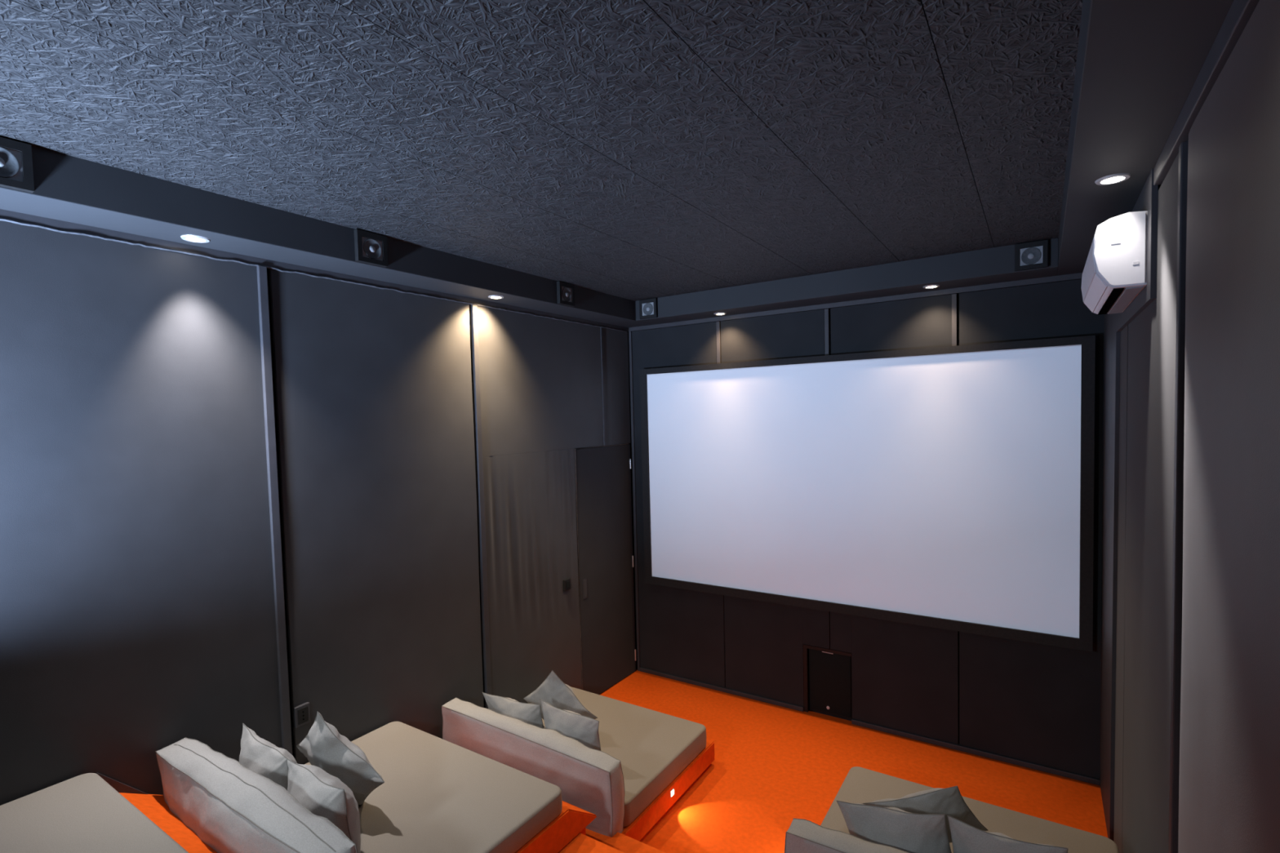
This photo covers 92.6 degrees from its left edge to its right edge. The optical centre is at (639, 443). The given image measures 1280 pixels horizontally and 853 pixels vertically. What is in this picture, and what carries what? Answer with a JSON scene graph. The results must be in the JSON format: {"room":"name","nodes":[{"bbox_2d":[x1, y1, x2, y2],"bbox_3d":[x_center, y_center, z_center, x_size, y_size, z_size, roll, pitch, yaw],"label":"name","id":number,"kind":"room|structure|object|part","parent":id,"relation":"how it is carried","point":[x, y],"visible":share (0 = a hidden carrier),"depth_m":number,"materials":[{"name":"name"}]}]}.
{"room":"home theater","nodes":[
{"label":"home theater","id":0,"kind":"room"},
{"bbox_2d":[0,220,637,805],"bbox_3d":[-1.567,0.566,3.167,0.129,3.377,5.570,0,3,33],"label":"wall","id":1,"kind":"structure","parent":0,"point":[137,605],"depth_m":2.77,"materials":[{"name":"grey fabric"}]},
{"bbox_2d":[0,137,34,193],"bbox_3d":[-1.996,-0.877,1.898,0.027,0.146,0.156,0,3,33],"label":"speaker","id":2,"kind":"object","parent":1,"relation":"attached to","point":[16,172],"visible":1,"depth_m":1.93},
{"bbox_3d":[-1.997,-0.874,1.899,0.016,0.096,0.110,0,3,33],"label":"plate","id":3,"kind":"part","parent":2,"relation":"part of","materials":[{"name":"black plastic"}]},
{"bbox_2d":[96,772,147,794],"bbox_3d":[-1.603,1.564,3.007,0.012,0.720,1.620,0,3,33],"label":"baseboard","id":4,"kind":"structure","parent":1,"relation":"attached to","point":[119,787],"depth_m":2.37,"materials":[{"name":"paint"}]},
{"bbox_2d":[180,235,209,243],"bbox_3d":[-1.799,-0.826,2.475,0.098,0.009,0.098,0,3,33],"label":"recessed light","id":5,"kind":"object","parent":1,"relation":"attached to","point":[193,238],"visible":1,"depth_m":2.46,"materials":[{"name":"silver metal"}]},
{"bbox_3d":[-1.799,-0.825,2.475,0.063,0.008,0.063,0,3,33],"label":"bulb","id":6,"kind":"part","parent":5,"relation":"part of","materials":[{"name":"white glass"}]},
{"bbox_2d":[256,265,292,755],"bbox_3d":[-1.698,0.679,2.866,0.034,2.985,0.037,0,3,33],"label":"trim","id":7,"kind":"structure","parent":1,"relation":"attached to","point":[262,279],"depth_m":2.84,"materials":[{"name":"paint"}]},
{"bbox_2d":[293,702,310,728],"bbox_3d":[-1.635,1.314,2.958,0.024,0.100,0.072,0,3,33],"label":"wall socket","id":8,"kind":"object","parent":1,"relation":"attached to","point":[301,713],"visible":1,"depth_m":2.95,"materials":[{"name":"paint"}]},
{"bbox_2d":[0,217,626,332],"bbox_3d":[-1.597,-0.823,2.999,0.014,0.020,5.400,0,3,33],"label":"trim","id":9,"kind":"structure","parent":1,"relation":"attached to","point":[1,219],"depth_m":2.74,"materials":[{"name":"black wood"}]},
{"bbox_2d":[0,208,628,331],"bbox_3d":[-1.598,-0.844,3.017,0.024,0.032,5.430,0,3,33],"label":"trim","id":10,"kind":"structure","parent":1,"relation":"attached to","point":[51,223],"depth_m":2.75,"materials":[{"name":"paint"}]},
{"bbox_2d":[0,146,653,327],"bbox_3d":[-1.484,-0.949,2.957,0.280,0.177,5.466,0,3,33],"label":"ceiling soffit","id":11,"kind":"structure","parent":1,"relation":"attached to","point":[68,188],"depth_m":2.56,"materials":[{"name":"paint"}]},
{"bbox_2d":[354,228,387,267],"bbox_3d":[-1.300,-0.943,2.958,0.027,0.146,0.156,0,3,33],"label":"speaker","id":12,"kind":"object","parent":1,"relation":"attached to","point":[371,248],"visible":1,"depth_m":2.95},
{"bbox_3d":[-1.301,-0.940,2.959,0.016,0.096,0.110,0,3,33],"label":"plate","id":13,"kind":"part","parent":12,"relation":"part of","materials":[{"name":"black plastic"}]},
{"bbox_2d":[469,304,491,708],"bbox_3d":[-1.011,0.614,3.917,0.028,2.985,0.038,0,3,33],"label":"trim","id":14,"kind":"structure","parent":1,"relation":"attached to","point":[473,310],"depth_m":3.89,"materials":[{"name":"paint"}]},
{"bbox_2d":[488,295,503,298],"bbox_3d":[-0.897,-0.909,3.808,0.098,0.009,0.098,0,3,33],"label":"recessed light","id":15,"kind":"object","parent":1,"relation":"attached to","point":[489,296],"visible":1,"depth_m":3.79,"materials":[{"name":"silver metal"}]},
{"bbox_2d":[556,280,574,306],"bbox_3d":[-0.505,-1.018,4.169,0.027,0.146,0.156,0,3,33],"label":"speaker","id":16,"kind":"object","parent":1,"relation":"attached to","point":[565,291],"visible":1,"depth_m":4.15},
{"bbox_3d":[-0.506,-1.015,4.170,0.016,0.096,0.110,0,3,33],"label":"plate","id":17,"kind":"part","parent":16,"relation":"part of","materials":[{"name":"black plastic"}]},
{"bbox_2d":[563,577,570,591],"bbox_3d":[-0.550,1.064,4.609,0.024,0.084,0.072,0,3,33],"label":"light switch","id":18,"kind":"object","parent":1,"relation":"attached to","point":[566,583],"visible":1,"depth_m":4.59,"materials":[{"name":"black plastic"}]},
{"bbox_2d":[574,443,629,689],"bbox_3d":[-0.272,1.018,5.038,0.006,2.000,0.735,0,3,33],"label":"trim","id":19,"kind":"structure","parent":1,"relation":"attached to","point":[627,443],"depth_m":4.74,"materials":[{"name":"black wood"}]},
{"bbox_2d":[600,327,605,445],"bbox_3d":[-0.307,-0.464,4.989,0.022,0.964,0.024,0,3,33],"label":"trim","id":20,"kind":"structure","parent":1,"relation":"attached to","point":[601,328],"depth_m":4.98,"materials":[{"name":"paint"}]},
{"bbox_2d":[574,444,635,694],"bbox_3d":[-0.269,1.028,5.053,0.026,2.006,0.747,0,3,33],"label":"door","id":21,"kind":"structure","parent":1,"relation":"in","point":[603,473],"depth_m":5.01,"materials":[{"name":"black wood"}]},
{"bbox_3d":[-0.432,1.140,4.795,0.006,0.155,0.048,0,3,33],"label":"flush pull","id":22,"kind":"part","parent":21,"relation":"part of","materials":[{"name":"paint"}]},
{"bbox_2d":[0,0,1082,301],"bbox_3d":[-0.208,-1.061,2.114,3.345,0.100,5.470,0,3,33],"label":"ceiling","id":23,"kind":"structure","parent":0,"point":[635,150],"depth_m":1.87,"materials":[{"name":"black fabric"}]},
{"bbox_2d":[558,669,1107,852],"bbox_3d":[-0.131,1.861,2.251,3.345,0.840,5.480,0,3,33],"label":"floor","id":24,"kind":"structure","parent":0,"point":[772,766],"depth_m":3.76,"materials":[{"name":"orange carpet"}]},
{"bbox_2d":[119,792,217,852],"bbox_3d":[-1.747,1.516,1.668,1.240,0.335,1.270,0,3,33],"label":"platform","id":25,"kind":"object","parent":24,"relation":"on","point":[154,806],"visible":0.09,"depth_m":2.23,"materials":[{"name":"orange carpet"}]},
{"bbox_2d":[0,773,188,852],"bbox_3d":[-1.809,1.302,1.563,1.226,0.105,0.974,0,3,33],"label":"seat","id":26,"kind":"object","parent":25,"relation":"on","point":[83,813],"visible":1,"depth_m":1.98,"materials":[{"name":"beige fabric"}]},
{"bbox_2d":[515,800,596,852],"bbox_3d":[-1.012,1.807,2.787,1.245,0.325,1.075,0,3,33],"label":"platform","id":27,"kind":"object","parent":24,"relation":"on","point":[572,820],"visible":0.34,"depth_m":2.68,"materials":[{"name":"orange carpet"}]},
{"bbox_2d":[155,737,357,852],"bbox_3d":[-1.386,1.435,2.190,1.271,0.514,0.253,0,3,31],"label":"sofa backrest","id":28,"kind":"object","parent":27,"relation":"on","point":[230,806],"visible":0.89,"depth_m":2.08,"materials":[{"name":"grey fabric"}]},
{"bbox_2d":[304,721,562,852],"bbox_3d":[-1.088,1.599,2.664,1.226,0.105,0.921,0,3,33],"label":"seat","id":29,"kind":"object","parent":27,"relation":"on","point":[437,795],"visible":0.61,"depth_m":2.64,"materials":[{"name":"beige fabric"}]},
{"bbox_2d":[239,723,297,790],"bbox_3d":[-1.482,1.359,2.458,0.377,0.410,0.190,-1,3,17],"label":"throw pillow","id":30,"kind":"object","parent":29,"relation":"on","point":[257,754],"visible":0.41,"depth_m":2.39,"materials":[{"name":"grey fabric"}]},
{"bbox_2d":[286,758,360,852],"bbox_3d":[-1.163,1.381,2.249,0.232,0.386,0.361,-3,3,-32],"label":"throw pillow","id":31,"kind":"object","parent":29,"relation":"on","point":[323,794],"visible":0.65,"depth_m":2.17,"materials":[{"name":"grey fabric"}]},
{"bbox_2d":[296,711,384,804],"bbox_3d":[-1.258,1.332,2.553,0.200,0.519,0.521,-4,4,-42],"label":"throw pillow","id":32,"kind":"object","parent":29,"relation":"on","point":[323,746],"visible":0.78,"depth_m":2.46,"materials":[{"name":"grey fabric"}]},
{"bbox_2d":[621,739,714,840],"bbox_3d":[-0.326,2.019,3.833,1.245,0.152,1.068,0,3,33],"label":"platform","id":33,"kind":"object","parent":24,"relation":"on","point":[648,818],"visible":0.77,"depth_m":3.47,"materials":[{"name":"orange carpet"}]},
{"bbox_2d":[441,697,624,837],"bbox_3d":[-0.621,1.759,3.351,1.242,0.464,0.171,0,3,31],"label":"sofa backrest","id":34,"kind":"object","parent":33,"relation":"on","point":[589,780],"visible":0.55,"depth_m":3.19,"materials":[{"name":"grey fabric"}]},
{"bbox_2d":[542,686,706,826],"bbox_3d":[-0.329,1.877,3.827,1.222,0.133,0.941,0,3,33],"label":"seat","id":35,"kind":"object","parent":33,"relation":"on","point":[652,748],"visible":0.38,"depth_m":3.70,"materials":[{"name":"beige fabric"}]},
{"bbox_2d":[482,692,545,728],"bbox_3d":[-0.725,1.658,3.605,0.467,0.374,0.161,1,3,41],"label":"throw pillow","id":36,"kind":"object","parent":35,"relation":"on","point":[530,713],"visible":0.41,"depth_m":3.52,"materials":[{"name":"grey fabric"}]},
{"bbox_2d":[523,670,597,719],"bbox_3d":[-0.482,1.583,3.659,0.515,0.515,0.161,1,3,42],"label":"throw pillow","id":37,"kind":"object","parent":35,"relation":"on","point":[553,691],"visible":0.59,"depth_m":3.58,"materials":[{"name":"grey fabric"}]},
{"bbox_2d":[539,698,600,751],"bbox_3d":[-0.372,1.630,3.376,0.420,0.380,0.172,0,3,23],"label":"throw pillow","id":38,"kind":"object","parent":35,"relation":"on","point":[571,724],"visible":0.49,"depth_m":3.29,"materials":[{"name":"grey fabric"}]},
{"bbox_2d":[670,788,674,797],"bbox_3d":[0.182,1.990,3.482,0.007,0.038,0.038,0,3,33],"label":"step light","id":39,"kind":"object","parent":33,"relation":"attached to","point":[672,790],"depth_m":3.48,"materials":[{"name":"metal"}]},
{"bbox_2d":[803,644,852,720],"bbox_3d":[1.470,1.756,4.643,0.352,0.512,0.340,0,3,33],"label":"subwoofer","id":40,"kind":"object","parent":24,"relation":"on","point":[829,683],"visible":0.87,"depth_m":4.52,"materials":[{"name":"black plastic"}]},
{"bbox_3d":[1.411,2.026,2.694,1.202,0.152,1.068,0,3,33],"label":"platform","id":41,"kind":"object","parent":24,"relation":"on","visible":0},
{"bbox_2d":[784,817,910,852],"bbox_3d":[1.112,1.762,2.216,1.213,0.460,0.178,0,3,34],"label":"bolster cushion","id":42,"kind":"object","parent":41,"relation":"on","point":[802,836],"visible":1,"depth_m":2.42,"materials":[{"name":"grey fabric"}]},
{"bbox_2d":[820,766,1119,852],"bbox_3d":[1.415,1.883,2.701,1.177,0.133,0.960,0,3,33],"label":"seat","id":43,"kind":"object","parent":41,"relation":"on","point":[860,785],"visible":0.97,"depth_m":2.94,"materials":[{"name":"beige fabric"}]},
{"bbox_2d":[836,800,951,852],"bbox_3d":[1.046,1.631,2.450,0.460,0.464,0.194,1,4,43],"label":"throw pillow","id":44,"kind":"object","parent":43,"relation":"on","point":[894,827],"visible":0.89,"depth_m":2.38,"materials":[{"name":"grey fabric"}]},
{"bbox_2d":[861,786,988,842],"bbox_3d":[1.207,1.594,2.594,0.509,0.471,0.230,0,3,22],"label":"throw pillow","id":45,"kind":"object","parent":43,"relation":"on","point":[949,802],"visible":0.42,"depth_m":2.50,"materials":[{"name":"grey fabric"}]},
{"bbox_2d":[946,815,1067,852],"bbox_3d":[1.349,1.607,2.246,0.382,0.427,0.191,1,3,38],"label":"throw pillow","id":46,"kind":"object","parent":43,"relation":"on","point":[966,838],"visible":1,"depth_m":2.23,"materials":[{"name":"grey fabric"}]},
{"bbox_2d":[628,279,1103,778],"bbox_3d":[1.458,0.421,4.663,3.545,3.377,0.502,0,3,33],"label":"wall","id":47,"kind":"structure","parent":0,"point":[1036,703],"depth_m":4.17,"materials":[{"name":"black fabric"}]},
{"bbox_2d":[628,331,640,671],"bbox_3d":[-0.043,0.523,5.359,0.024,2.987,0.028,0,3,33],"label":"trim","id":48,"kind":"structure","parent":47,"relation":"attached to","point":[629,332],"depth_m":5.34,"materials":[{"name":"paint"}]},
{"bbox_2d":[639,297,657,319],"bbox_3d":[0.067,-1.062,4.824,0.156,0.146,0.027,0,3,33],"label":"speaker","id":49,"kind":"object","parent":47,"relation":"attached to","point":[648,308],"visible":1,"depth_m":4.81},
{"bbox_3d":[0.068,-1.059,4.826,0.110,0.096,0.016,0,3,33],"label":"plate","id":50,"kind":"part","parent":49,"relation":"part of","materials":[{"name":"grey plastic"}]},
{"bbox_2d":[715,321,721,364],"bbox_3d":[0.626,-0.696,4.846,0.030,0.535,0.024,0,3,33],"label":"trim","id":51,"kind":"structure","parent":47,"relation":"attached to","point":[717,323],"depth_m":4.83,"materials":[{"name":"paint"}]},
{"bbox_2d":[714,312,726,315],"bbox_3d":[0.611,-0.986,4.654,0.098,0.009,0.098,0,3,33],"label":"recessed light","id":52,"kind":"object","parent":47,"relation":"attached to","point":[715,313],"visible":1,"depth_m":4.64,"materials":[{"name":"silver metal"}]},
{"bbox_2d":[824,308,830,355],"bbox_3d":[1.340,-0.693,4.378,0.030,0.535,0.024,0,3,33],"label":"trim","id":53,"kind":"structure","parent":47,"relation":"attached to","point":[826,310],"depth_m":4.36,"materials":[{"name":"paint"}]},
{"bbox_2d":[635,238,1058,324],"bbox_3d":[1.219,-1.077,4.266,2.802,0.177,0.304,0,3,33],"label":"trim","id":54,"kind":"structure","parent":47,"relation":"attached to","point":[994,264],"depth_m":3.99,"materials":[{"name":"paint"}]},
{"bbox_2d":[628,272,1082,331],"bbox_3d":[1.287,-0.980,4.394,3.305,0.032,0.026,0,3,33],"label":"trim","id":55,"kind":"structure","parent":47,"relation":"attached to","point":[1074,276],"depth_m":4.16,"materials":[{"name":"paint"}]},
{"bbox_2d":[640,335,1095,651],"bbox_3d":[1.332,0.291,4.388,3.095,1.828,0.066,0,3,33],"label":"projection screen","id":56,"kind":"object","parent":47,"relation":"attached to","point":[948,487],"visible":1,"depth_m":4.13,"materials":[{"name":"white fabric"}]},
{"bbox_2d":[640,666,1100,785],"bbox_3d":[1.373,2.003,4.520,3.277,0.034,0.030,0,3,33],"label":"baseboard","id":57,"kind":"structure","parent":47,"relation":"attached to","point":[958,747],"depth_m":4.17,"materials":[{"name":"paint"}]},
{"bbox_2d":[923,284,940,288],"bbox_3d":[1.822,-0.979,3.823,0.098,0.009,0.098,0,3,33],"label":"recessed light","id":58,"kind":"object","parent":47,"relation":"attached to","point":[928,286],"visible":1,"depth_m":3.81,"materials":[{"name":"silver metal"}]},
{"bbox_2d":[951,293,956,346],"bbox_3d":[2.022,-0.690,3.930,0.028,0.535,0.024,0,3,33],"label":"trim","id":59,"kind":"structure","parent":47,"relation":"attached to","point":[953,295],"depth_m":3.92,"materials":[{"name":"paint"}]},
{"bbox_2d":[1014,240,1048,271],"bbox_3d":[2.193,-1.053,3.429,0.156,0.146,0.027,0,3,33],"label":"speaker","id":60,"kind":"object","parent":47,"relation":"attached to","point":[1033,255],"visible":1,"depth_m":3.42},
{"bbox_3d":[2.194,-1.050,3.431,0.110,0.096,0.016,0,3,33],"label":"plate","id":61,"kind":"part","parent":60,"relation":"part of","materials":[{"name":"grey plastic"}]},
{"bbox_2d":[1158,0,1279,852],"bbox_3d":[1.294,0.579,1.290,0.137,3.377,5.570,0,3,33],"label":"wall","id":62,"kind":"structure","parent":0,"point":[1229,776],"depth_m":1.18,"materials":[{"name":"grey fabric"}]},
{"bbox_2d":[1094,173,1131,185],"bbox_3d":[1.603,-0.894,2.074,0.098,0.009,0.098,0,3,33],"label":"recessed light","id":63,"kind":"object","parent":62,"relation":"attached to","point":[1119,177],"visible":1,"depth_m":2.06,"materials":[{"name":"silver metal"}]},
{"bbox_3d":[1.603,-0.893,2.074,0.063,0.008,0.063,0,3,33],"label":"bulb","id":64,"kind":"part","parent":63,"relation":"part of","materials":[{"name":"white glass"}]},
{"bbox_2d":[1080,210,1147,315],"bbox_3d":[1.863,-0.685,2.427,0.150,0.258,0.756,0,3,33],"label":"air conditioner","id":65,"kind":"object","parent":62,"relation":"attached to","point":[1114,273],"visible":1,"depth_m":2.13,"materials":[{"name":"white plastic"}]},
{"bbox_3d":[1.806,-0.684,2.466,0.010,0.123,0.731,0,3,33],"label":"panel","id":66,"kind":"part","parent":65,"relation":"part of","materials":[{"name":"white plastic"}]},
{"bbox_2d":[1107,285,1143,314],"bbox_3d":[1.904,-0.560,2.409,0.048,0.008,0.695,0,3,33],"label":"vent","id":67,"kind":"object","parent":65,"relation":"on","point":[1125,295],"depth_m":2.32,"materials":[{"name":"grey plastic"}]},
{"bbox_2d":[1099,168,1158,840],"bbox_3d":[2.206,0.565,2.808,0.016,3.020,1.795,0,3,33],"label":"trim","id":68,"kind":"structure","parent":62,"relation":"attached to","point":[1113,323],"depth_m":3.09,"materials":[{"name":"paint"}]},
{"bbox_2d":[1057,0,1233,275],"bbox_3d":[1.082,-0.937,1.273,0.255,0.177,5.466,0,3,33],"label":"ceiling soffit","id":69,"kind":"structure","parent":62,"relation":"attached to","point":[1139,62],"depth_m":1.52,"materials":[{"name":"paint"}]},
{"bbox_2d":[1113,152,1178,852],"bbox_3d":[2.102,0.614,2.620,0.018,2.945,2.188,0,3,33],"label":"wall panel","id":70,"kind":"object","parent":62,"relation":"attached to","point":[1147,397],"depth_m":2.15,"materials":[{"name":"black fabric"}]},
{"bbox_2d":[1168,140,1188,852],"bbox_3d":[1.489,0.671,1.693,0.024,2.945,0.037,0,3,33],"label":"trim","id":71,"kind":"structure","parent":62,"relation":"attached to","point":[1177,571],"depth_m":1.66,"materials":[{"name":"paint"}]},
{"bbox_2d":[1153,0,1259,185],"bbox_3d":[0.682,-0.772,0.458,0.028,0.058,3.650,0,3,33],"label":"trim","id":72,"kind":"structure","parent":62,"relation":"attached to","point":[1240,12],"depth_m":1.37,"materials":[{"name":"paint"}]}
]}

